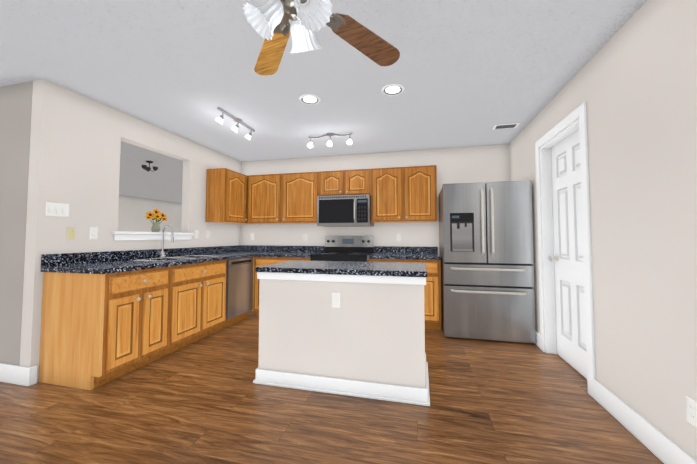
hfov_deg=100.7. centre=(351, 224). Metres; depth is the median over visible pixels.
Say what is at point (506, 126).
ceiling vent
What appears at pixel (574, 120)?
door frame
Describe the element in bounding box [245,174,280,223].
upper cabinet
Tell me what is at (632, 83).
wall
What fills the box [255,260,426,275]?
island countertop
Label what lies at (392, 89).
recessed light
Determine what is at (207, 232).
outlet
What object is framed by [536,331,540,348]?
baseboard
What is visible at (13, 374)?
baseboard
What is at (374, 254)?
countertop
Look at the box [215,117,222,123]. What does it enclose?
track light
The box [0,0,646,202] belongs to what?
ceiling
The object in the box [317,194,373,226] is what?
microwave
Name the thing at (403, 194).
upper cabinet
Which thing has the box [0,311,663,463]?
floor
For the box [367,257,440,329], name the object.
base cabinet
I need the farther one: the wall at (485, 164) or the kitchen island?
the wall at (485, 164)
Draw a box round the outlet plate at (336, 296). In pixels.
[332,292,340,307]
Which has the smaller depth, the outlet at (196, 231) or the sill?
the sill
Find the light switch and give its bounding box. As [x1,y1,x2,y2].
[45,202,68,216]
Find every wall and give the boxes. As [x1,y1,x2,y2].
[0,81,32,365]
[20,79,241,381]
[118,195,181,232]
[240,144,509,254]
[509,0,696,460]
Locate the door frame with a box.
[535,102,595,397]
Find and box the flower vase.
[145,209,166,231]
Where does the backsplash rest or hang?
attached to the wall at (485, 164)
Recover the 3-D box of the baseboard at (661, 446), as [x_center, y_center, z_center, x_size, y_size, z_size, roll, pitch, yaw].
[1.067,1.054,-0.768,0.016,0.140,5.822,-1,-2,13]
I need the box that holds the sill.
[112,231,193,240]
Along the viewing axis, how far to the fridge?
3.21 m
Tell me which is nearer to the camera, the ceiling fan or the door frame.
the ceiling fan
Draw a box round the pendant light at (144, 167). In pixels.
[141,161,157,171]
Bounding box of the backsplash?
[374,246,437,252]
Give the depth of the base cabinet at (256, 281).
4.09 m
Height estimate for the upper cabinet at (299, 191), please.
0.760 m
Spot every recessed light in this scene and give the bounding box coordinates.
[299,94,320,104]
[381,84,403,95]
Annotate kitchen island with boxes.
[253,264,429,405]
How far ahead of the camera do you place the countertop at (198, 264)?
3.04 m
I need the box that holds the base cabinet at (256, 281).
[254,257,310,316]
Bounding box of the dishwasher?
[225,257,252,320]
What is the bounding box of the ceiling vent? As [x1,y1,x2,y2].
[492,123,519,129]
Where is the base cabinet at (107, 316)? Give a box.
[38,273,173,389]
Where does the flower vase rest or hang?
on the sill
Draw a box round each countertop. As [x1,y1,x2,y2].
[41,253,314,276]
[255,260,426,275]
[367,253,437,256]
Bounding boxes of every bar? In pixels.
[217,107,254,135]
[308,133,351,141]
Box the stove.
[310,236,373,261]
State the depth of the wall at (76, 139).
2.63 m
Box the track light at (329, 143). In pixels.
[307,139,351,147]
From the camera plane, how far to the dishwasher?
3.82 m
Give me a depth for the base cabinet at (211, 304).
3.43 m
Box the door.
[548,129,586,378]
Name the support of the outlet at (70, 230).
attached to the wall at (76, 139)
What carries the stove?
on the floor
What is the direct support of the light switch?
attached to the wall at (76, 139)
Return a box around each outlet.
[67,227,74,239]
[89,227,97,238]
[194,230,198,238]
[206,231,209,238]
[686,396,696,426]
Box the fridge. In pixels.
[439,180,535,343]
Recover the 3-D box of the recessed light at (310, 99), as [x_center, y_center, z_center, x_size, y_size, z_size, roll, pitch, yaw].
[-0.391,-1.169,2.695,0.200,0.008,0.200,-1,-2,13]
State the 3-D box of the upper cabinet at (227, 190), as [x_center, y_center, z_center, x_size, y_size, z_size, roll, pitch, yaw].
[-1.867,-0.413,4.343,0.324,0.760,0.523,-1,-2,13]
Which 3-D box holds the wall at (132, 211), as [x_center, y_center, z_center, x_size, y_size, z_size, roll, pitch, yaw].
[-7.290,0.273,8.059,0.115,2.440,9.009,-1,-2,13]
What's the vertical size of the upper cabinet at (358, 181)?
0.378 m
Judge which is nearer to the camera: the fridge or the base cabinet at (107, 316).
the base cabinet at (107, 316)
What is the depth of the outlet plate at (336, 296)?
2.17 m
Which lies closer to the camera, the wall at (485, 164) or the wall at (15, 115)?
the wall at (15, 115)
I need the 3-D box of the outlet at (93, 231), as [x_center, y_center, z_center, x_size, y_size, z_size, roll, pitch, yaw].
[-2.412,0.078,2.701,0.012,0.115,0.070,-1,-2,13]
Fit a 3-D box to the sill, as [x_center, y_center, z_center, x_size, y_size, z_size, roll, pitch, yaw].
[-2.310,0.131,3.374,0.170,0.092,1.020,-1,-2,13]
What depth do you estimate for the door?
2.59 m
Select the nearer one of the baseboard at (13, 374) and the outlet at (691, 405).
the outlet at (691, 405)
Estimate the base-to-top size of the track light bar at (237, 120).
0.097 m
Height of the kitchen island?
0.874 m
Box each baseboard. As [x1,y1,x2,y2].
[0,363,36,385]
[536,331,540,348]
[594,379,696,463]
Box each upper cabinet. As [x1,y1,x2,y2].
[205,168,248,223]
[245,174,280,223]
[281,171,320,223]
[321,169,372,196]
[371,165,436,222]
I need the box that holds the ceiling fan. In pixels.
[242,0,399,75]
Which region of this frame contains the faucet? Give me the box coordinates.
[154,225,173,256]

